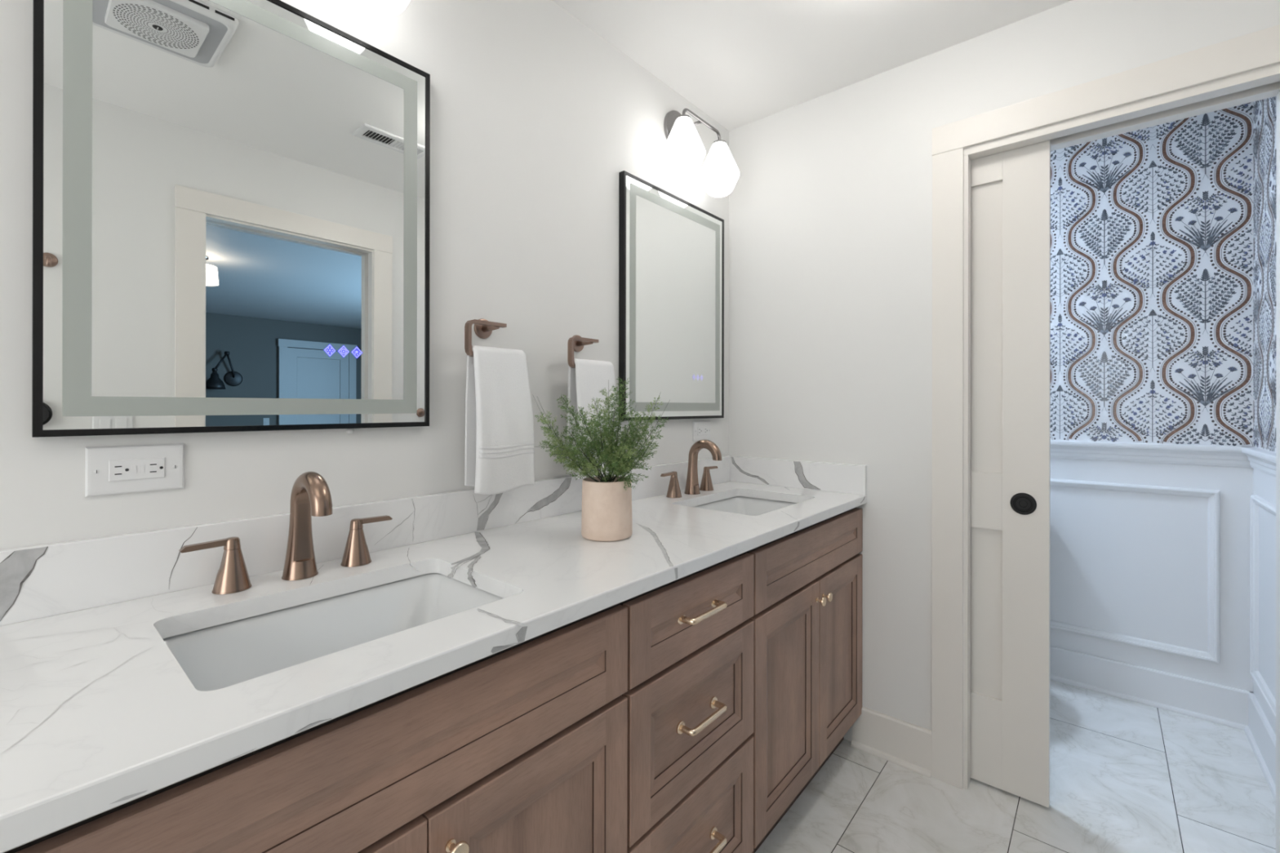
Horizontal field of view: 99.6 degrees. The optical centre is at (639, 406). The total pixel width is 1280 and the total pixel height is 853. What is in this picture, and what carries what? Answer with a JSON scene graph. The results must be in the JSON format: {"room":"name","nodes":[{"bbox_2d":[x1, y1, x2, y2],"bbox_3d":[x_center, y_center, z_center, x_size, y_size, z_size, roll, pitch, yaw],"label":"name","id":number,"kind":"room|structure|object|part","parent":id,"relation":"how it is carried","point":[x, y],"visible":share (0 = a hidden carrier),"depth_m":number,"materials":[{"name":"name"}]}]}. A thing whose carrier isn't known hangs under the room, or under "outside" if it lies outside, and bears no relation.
{"room":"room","nodes":[
{"label":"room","id":0,"kind":"room"},
{"bbox_2d":[0,0,728,550],"bbox_3d":[-0.851,0.021,0.982,0.100,2.440,3.685,0,0,41],"label":"wall","id":1,"kind":"structure","parent":0,"point":[536,117],"depth_m":1.38,"materials":[{"name":"white paint"}]},
{"bbox_2d":[84,443,184,497],"bbox_3d":[-0.843,0.105,0.907,0.009,0.079,0.122,0,0,41],"label":"wall outlet","id":2,"kind":"object","parent":1,"relation":"attached to","point":[119,469],"visible":1,"depth_m":0.90,"materials":[{"name":"white plastic"}]},
{"bbox_2d":[107,457,165,481],"bbox_3d":[-0.841,0.105,0.905,0.003,0.036,0.071,0,0,41],"label":"receptacle","id":3,"kind":"object","parent":2,"relation":"attached to","point":[119,468],"depth_m":0.90,"materials":[{"name":"white plastic"}]},
{"bbox_2d":[31,0,430,437],"bbox_3d":[-0.710,-0.370,1.050,0.023,0.833,0.625,0,0,41],"label":"wall mirror","id":4,"kind":"object","parent":1,"relation":"attached to","point":[231,198],"visible":1,"depth_m":0.98,"materials":[{"name":"black mirror"}]},
{"bbox_2d":[346,428,353,434],"bbox_3d":[-0.623,0.053,1.162,0.012,0.013,0.013,0,0,41],"label":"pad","id":5,"kind":"object","parent":1,"relation":"attached to","point":[348,431],"visible":0.96,"depth_m":1.16,"materials":[{"name":"white plastic"}]},
{"bbox_2d":[0,456,730,626],"bbox_3d":[-0.293,0.267,1.540,0.020,0.108,2.070,0,0,41],"label":"backsplash","id":6,"kind":"structure","parent":1,"relation":"attached to","point":[47,580],"depth_m":1.01,"materials":[{"name":"white stone"}]},
{"bbox_2d":[355,0,410,17],"bbox_3d":[-0.621,-0.961,1.018,0.199,0.310,0.384,0,0,41],"label":"wall light","id":7,"kind":"object","parent":1,"relation":"attached to","point":[386,8],"visible":1,"depth_m":1.10,"materials":[{"name":"white glass"}]},
{"bbox_2d":[618,170,724,420],"bbox_3d":[0.141,-0.368,2.044,0.023,0.833,0.625,0,0,41],"label":"wall mirror","id":8,"kind":"object","parent":1,"relation":"attached to","point":[671,249],"visible":0.98,"depth_m":1.99,"materials":[{"name":"black mirror"}]},
{"bbox_2d":[662,107,739,197],"bbox_3d":[0.210,-0.959,1.989,0.199,0.310,0.384,0,0,41],"label":"wall light","id":9,"kind":"object","parent":1,"relation":"attached to","point":[683,152],"visible":1,"depth_m":1.95,"materials":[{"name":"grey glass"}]},
{"bbox_3d":[0.152,-0.903,1.886,0.153,0.197,0.153,0,0,41],"label":"lamp shade","id":10,"kind":"part","parent":9,"relation":"part of","materials":[{"name":"white glass"}]},
{"bbox_3d":[0.188,-1.026,2.008,0.116,0.042,0.242,0,0,41],"label":"arm","id":11,"kind":"part","parent":9,"relation":"part of","materials":[{"name":"grey metal"}]},
{"bbox_3d":[0.303,-0.902,2.062,0.153,0.197,0.153,0,0,41],"label":"lamp shade","id":12,"kind":"part","parent":9,"relation":"part of","materials":[{"name":"white glass"}]},
{"bbox_2d":[692,420,710,441],"bbox_3d":[0.251,0.100,2.184,0.009,0.079,0.122,0,0,41],"label":"wall outlet","id":13,"kind":"object","parent":1,"relation":"attached to","point":[700,429],"visible":1,"depth_m":2.17,"materials":[{"name":"white plastic"}]},
{"bbox_2d":[697,426,707,435],"bbox_3d":[0.254,0.100,2.182,0.003,0.036,0.071,0,0,41],"label":"receptacle","id":14,"kind":"object","parent":13,"relation":"attached to","point":[701,430],"depth_m":2.18,"materials":[{"name":"white plastic"}]},
{"bbox_2d":[464,318,506,356],"bbox_3d":[-0.388,-0.175,1.388,0.074,0.108,0.164,0,0,41],"label":"towel ring","id":15,"kind":"object","parent":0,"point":[483,328],"visible":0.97,"depth_m":1.34,"materials":[{"name":"brown metal"}]},
{"bbox_3d":[-0.384,-0.203,1.392,0.059,0.020,0.019,0,0,41],"label":"post","id":16,"kind":"part","parent":15,"relation":"part of","materials":[{"name":"brown metal"}]},
{"bbox_2d":[464,345,534,494],"bbox_3d":[-0.352,0.035,1.377,0.069,0.367,0.179,0,0,41],"label":"hand towel","id":17,"kind":"object","parent":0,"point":[500,452],"visible":1,"depth_m":1.34,"materials":[{"name":"white fabric"}]},
{"bbox_2d":[567,334,598,368],"bbox_3d":[-0.171,-0.165,1.641,0.074,0.108,0.164,0,0,41],"label":"towel ring","id":18,"kind":"object","parent":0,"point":[576,343],"visible":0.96,"depth_m":1.58,"materials":[{"name":"brown metal"}]},
{"bbox_3d":[-0.168,-0.194,1.645,0.059,0.020,0.019,0,0,41],"label":"post","id":19,"kind":"part","parent":18,"relation":"part of","materials":[{"name":"brown metal"}]},
{"bbox_2d":[566,358,618,479],"bbox_3d":[-0.134,0.041,1.629,0.070,0.360,0.179,0,0,41],"label":"hand towel","id":20,"kind":"object","parent":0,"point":[588,378],"visible":0.51,"depth_m":1.58,"materials":[{"name":"white fabric"}]},
{"bbox_2d":[581,475,631,541],"bbox_3d":[-0.082,0.251,1.336,0.125,0.140,0.125,0,0,41],"label":"pot","id":21,"kind":"object","parent":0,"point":[606,500],"depth_m":1.28,"materials":[{"name":"beige ceramic"}]},
{"bbox_2d":[552,0,1071,130],"bbox_3d":[0.210,-1.237,0.789,1.960,0.080,4.968,0,0,41],"label":"ceiling","id":22,"kind":"structure","parent":0,"point":[740,63],"depth_m":1.75,"materials":[{"name":"white paint"}]},
{"bbox_2d":[728,0,1279,742],"bbox_3d":[1.112,0.025,1.813,1.800,2.440,0.130,0,0,41],"label":"wall","id":23,"kind":"structure","parent":0,"point":[830,201],"depth_m":1.95,"materials":[{"name":"white paint"}]},
{"bbox_2d":[850,706,931,777],"bbox_3d":[0.882,1.172,1.905,0.264,0.146,0.026,0,0,41],"label":"baseboard","id":24,"kind":"structure","parent":23,"relation":"attached to","point":[908,745],"depth_m":1.89,"materials":[{"name":"white paint"}]},
{"bbox_2d":[970,139,1050,808],"bbox_3d":[0.999,0.203,1.905,0.710,2.064,0.040,0,0,41],"label":"door","id":25,"kind":"structure","parent":23,"relation":"in","point":[1011,189],"depth_m":1.73,"materials":[{"name":"white paint"}]},
{"bbox_3d":[1.208,0.308,1.703,0.069,0.069,0.005,0,0,41],"label":"flush pull","id":26,"kind":"part","parent":25,"relation":"part of","materials":[{"name":"black metal"}]},
{"bbox_2d":[931,24,1279,789],"bbox_3d":[1.317,0.157,1.538,0.876,2.177,0.020,0,0,41],"label":"trim","id":27,"kind":"structure","parent":23,"relation":"attached to","point":[1257,50],"depth_m":1.77,"materials":[{"name":"white paint"}]},
{"bbox_2d":[963,63,1279,852],"bbox_3d":[1.365,0.197,1.594,0.732,2.098,0.143,0,0,41],"label":"trim","id":28,"kind":"structure","parent":23,"relation":"attached to","point":[1262,83],"depth_m":1.53,"materials":[{"name":"white paint"}]},
{"bbox_2d":[755,679,1275,852],"bbox_3d":[0.206,1.283,0.787,1.960,0.080,4.968,0,0,41],"label":"floor","id":29,"kind":"structure","parent":0,"point":[1126,776],"depth_m":1.70,"materials":[{"name":"tile"}]},
{"bbox_2d":[4,603,627,852],"bbox_3d":[-0.481,0.798,0.880,0.593,0.888,0.781,0,0,41],"label":"base cabinet","id":30,"kind":"object","parent":29,"relation":"on","point":[521,748],"visible":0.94,"depth_m":0.72,"materials":[{"name":"brown wood"}]},
{"bbox_3d":[-0.409,0.828,0.563,0.020,0.579,0.386,0,0,41],"label":"door","id":31,"kind":"part","parent":30,"relation":"part of","materials":[{"name":"brown wood"}]},
{"bbox_2d":[0,455,866,852],"bbox_3d":[-0.065,0.283,1.365,0.595,0.138,2.101,0,0,41],"label":"countertop","id":32,"kind":"structure","parent":30,"relation":"on","point":[98,713],"depth_m":0.84,"materials":[{"name":"white stone"}]},
{"bbox_2d":[178,471,392,594],"bbox_3d":[-0.607,0.219,0.991,0.158,0.200,0.349,0,0,41],"label":"faucet","id":33,"kind":"object","parent":32,"relation":"on","point":[310,495],"visible":1,"depth_m":1.00,"materials":[{"name":"brown metal"}]},
{"bbox_3d":[-0.732,0.239,0.923,0.024,0.019,0.083,0,0,41],"label":"lever","id":34,"kind":"part","parent":33,"relation":"part of","materials":[{"name":"brown metal"}]},
{"bbox_3d":[-0.713,0.284,0.945,0.056,0.070,0.056,0,0,41],"label":"handle","id":35,"kind":"part","parent":33,"relation":"part of","materials":[{"name":"brown metal"}]},
{"bbox_3d":[-0.605,0.219,0.989,0.154,0.200,0.059,0,0,41],"label":"spout","id":36,"kind":"part","parent":33,"relation":"part of","materials":[{"name":"brown metal"}]},
{"bbox_3d":[-0.578,0.284,1.102,0.056,0.070,0.056,0,0,41],"label":"handle","id":37,"kind":"part","parent":33,"relation":"part of","materials":[{"name":"brown metal"}]},
{"bbox_3d":[-0.559,0.240,1.125,0.024,0.019,0.083,0,0,41],"label":"lever","id":38,"kind":"part","parent":33,"relation":"part of","materials":[{"name":"brown metal"}]},
{"bbox_2d":[163,573,502,691],"bbox_3d":[-0.460,0.421,0.871,0.352,0.140,0.486,0,0,41],"label":"sink","id":39,"kind":"object","parent":32,"relation":"in","point":[223,655],"visible":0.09,"depth_m":0.96,"materials":[{"name":"white ceramic"}]},
{"bbox_2d":[532,373,668,541],"bbox_3d":[-0.091,0.111,1.331,0.303,0.418,0.240,0,0,-29],"label":"potted fern","id":40,"kind":"object","parent":32,"relation":"on","point":[606,500],"visible":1,"depth_m":1.30,"materials":[{"name":"green plant"}]},
{"bbox_2d":[660,440,721,497],"bbox_3d":[0.227,0.221,1.964,0.158,0.200,0.349,0,0,41],"label":"faucet","id":41,"kind":"object","parent":32,"relation":"on","point":[692,487],"visible":1,"depth_m":1.97,"materials":[{"name":"brown metal"}]},
{"bbox_3d":[0.102,0.241,1.897,0.024,0.019,0.083,0,0,41],"label":"lever","id":42,"kind":"part","parent":41,"relation":"part of","materials":[{"name":"brown metal"}]},
{"bbox_3d":[0.121,0.286,1.919,0.056,0.070,0.056,0,0,41],"label":"handle","id":43,"kind":"part","parent":41,"relation":"part of","materials":[{"name":"brown metal"}]},
{"bbox_3d":[0.229,0.221,1.963,0.154,0.200,0.059,0,0,41],"label":"spout","id":44,"kind":"part","parent":41,"relation":"part of","materials":[{"name":"brown metal"}]},
{"bbox_3d":[0.256,0.286,2.076,0.056,0.070,0.056,0,0,41],"label":"handle","id":45,"kind":"part","parent":41,"relation":"part of","materials":[{"name":"brown metal"}]},
{"bbox_3d":[0.275,0.242,2.098,0.024,0.019,0.083,0,0,41],"label":"lever","id":46,"kind":"part","parent":41,"relation":"part of","materials":[{"name":"brown metal"}]},
{"bbox_2d":[694,496,797,515],"bbox_3d":[0.363,0.423,1.852,0.354,0.140,0.481,0,0,41],"label":"sink","id":47,"kind":"object","parent":32,"relation":"in","point":[744,505],"visible":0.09,"depth_m":2.06,"materials":[{"name":"white ceramic"}]},
{"bbox_3d":[-0.245,0.590,0.719,0.026,0.028,0.028,0,0,41],"label":"knob","id":48,"kind":"part","parent":30,"relation":"part of","materials":[{"name":"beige metal"}]},
{"bbox_3d":[-0.156,0.829,0.859,0.020,0.579,0.388,0,0,41],"label":"door","id":49,"kind":"part","parent":30,"relation":"part of","materials":[{"name":"brown wood"}]},
{"bbox_2d":[620,551,754,852],"bbox_3d":[-0.070,0.799,1.358,0.596,0.888,0.476,0,0,41],"label":"base cabinet","id":50,"kind":"object","parent":29,"relation":"on","point":[690,693],"visible":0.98,"depth_m":1.17,"materials":[{"name":"brown wood"}]},
{"bbox_3d":[0.111,0.743,1.203,0.018,0.776,0.476,0,0,41],"label":"frame","id":51,"kind":"part","parent":50,"relation":"part of","materials":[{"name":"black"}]},
{"bbox_3d":[0.128,0.451,1.190,0.020,0.156,0.469,0,0,41],"label":"drawer","id":52,"kind":"part","parent":50,"relation":"part of","materials":[{"name":"brown wood"}]},
{"bbox_3d":[0.127,0.976,1.190,0.020,0.287,0.469,0,0,41],"label":"drawer","id":53,"kind":"part","parent":50,"relation":"part of","materials":[{"name":"brown wood"}]},
{"bbox_3d":[0.140,0.677,1.175,0.039,0.026,0.153,0,0,41],"label":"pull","id":54,"kind":"part","parent":50,"relation":"part of","materials":[{"name":"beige metal"}]},
{"bbox_3d":[0.141,0.447,1.175,0.039,0.026,0.153,0,0,41],"label":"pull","id":55,"kind":"part","parent":50,"relation":"part of","materials":[{"name":"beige metal"}]},
{"bbox_3d":[0.140,0.975,1.175,0.039,0.026,0.153,0,0,41],"label":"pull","id":56,"kind":"part","parent":50,"relation":"part of","materials":[{"name":"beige metal"}]},
{"bbox_2d":[746,506,862,852],"bbox_3d":[0.347,0.800,1.847,0.593,0.888,0.805,0,0,41],"label":"base cabinet","id":57,"kind":"object","parent":29,"relation":"on","point":[807,617],"visible":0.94,"depth_m":1.60,"materials":[{"name":"brown wood"}]},
{"bbox_3d":[0.416,0.830,1.527,0.020,0.579,0.406,0,0,41],"label":"door","id":58,"kind":"part","parent":57,"relation":"part of","materials":[{"name":"brown wood"}]},
{"bbox_3d":[0.529,0.744,1.691,0.018,0.776,0.805,0,0,41],"label":"frame","id":59,"kind":"part","parent":57,"relation":"part of","materials":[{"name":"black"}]},
{"bbox_3d":[0.551,0.594,1.649,0.026,0.028,0.028,0,0,41],"label":"knob","id":60,"kind":"part","parent":57,"relation":"part of","materials":[{"name":"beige metal"}]},
{"bbox_3d":[0.584,0.594,1.687,0.026,0.028,0.028,0,0,41],"label":"knob","id":61,"kind":"part","parent":57,"relation":"part of","materials":[{"name":"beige metal"}]},
{"bbox_3d":[0.678,0.831,1.832,0.020,0.579,0.392,0,0,41],"label":"door","id":62,"kind":"part","parent":57,"relation":"part of","materials":[{"name":"brown wood"}]},
{"bbox_2d":[1049,102,1253,692],"bbox_3d":[1.771,0.027,2.640,1.725,2.440,0.082,0,0,41],"label":"wall","id":63,"kind":"structure","parent":0,"point":[1152,227],"depth_m":2.26,"materials":[{"name":"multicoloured paper"}]},
{"bbox_2d":[1049,478,1220,663],"bbox_3d":[2.003,0.674,2.377,0.751,0.683,0.018,0,0,41],"label":"trim","id":64,"kind":"structure","parent":63,"relation":"attached to","point":[1212,655],"depth_m":2.18,"materials":[{"name":"white paint"}]},
{"bbox_2d":[1049,645,1253,730],"bbox_3d":[1.716,1.174,2.616,1.675,0.146,0.026,0,0,41],"label":"baseboard","id":65,"kind":"structure","parent":63,"relation":"attached to","point":[1228,706],"depth_m":2.25,"materials":[{"name":"white paint"}]},
{"bbox_2d":[1050,440,1253,467],"bbox_3d":[1.714,0.196,2.613,1.674,0.081,0.036,0,0,41],"label":"trim","id":66,"kind":"structure","parent":63,"relation":"attached to","point":[1180,454],"depth_m":2.25,"materials":[{"name":"white paint"}]},
{"bbox_2d":[1253,96,1276,734],"bbox_3d":[2.082,0.027,1.695,0.082,2.440,0.953,0,0,41],"label":"wall","id":67,"kind":"structure","parent":0,"point":[1264,131],"depth_m":1.92,"materials":[{"name":"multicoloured paper"}]},
{"bbox_2d":[1241,446,1275,476],"bbox_3d":[2.038,0.196,1.731,0.036,0.081,0.952,0,0,41],"label":"trim","id":68,"kind":"structure","parent":67,"relation":"attached to","point":[1263,460],"depth_m":1.88,"materials":[{"name":"white paint"}]},
{"bbox_2d":[1244,691,1275,801],"bbox_3d":[2.041,1.174,1.728,0.026,0.146,0.953,0,0,41],"label":"baseboard","id":69,"kind":"structure","parent":67,"relation":"attached to","point":[1261,736],"depth_m":1.89,"materials":[{"name":"white paint"}]},
{"bbox_2d":[1249,494,1275,719],"bbox_3d":[2.064,0.674,1.748,0.018,0.683,0.763,0,0,41],"label":"trim","id":70,"kind":"structure","parent":67,"relation":"attached to","point":[1256,500],"depth_m":2.01,"materials":[{"name":"white paint"}]}
]}

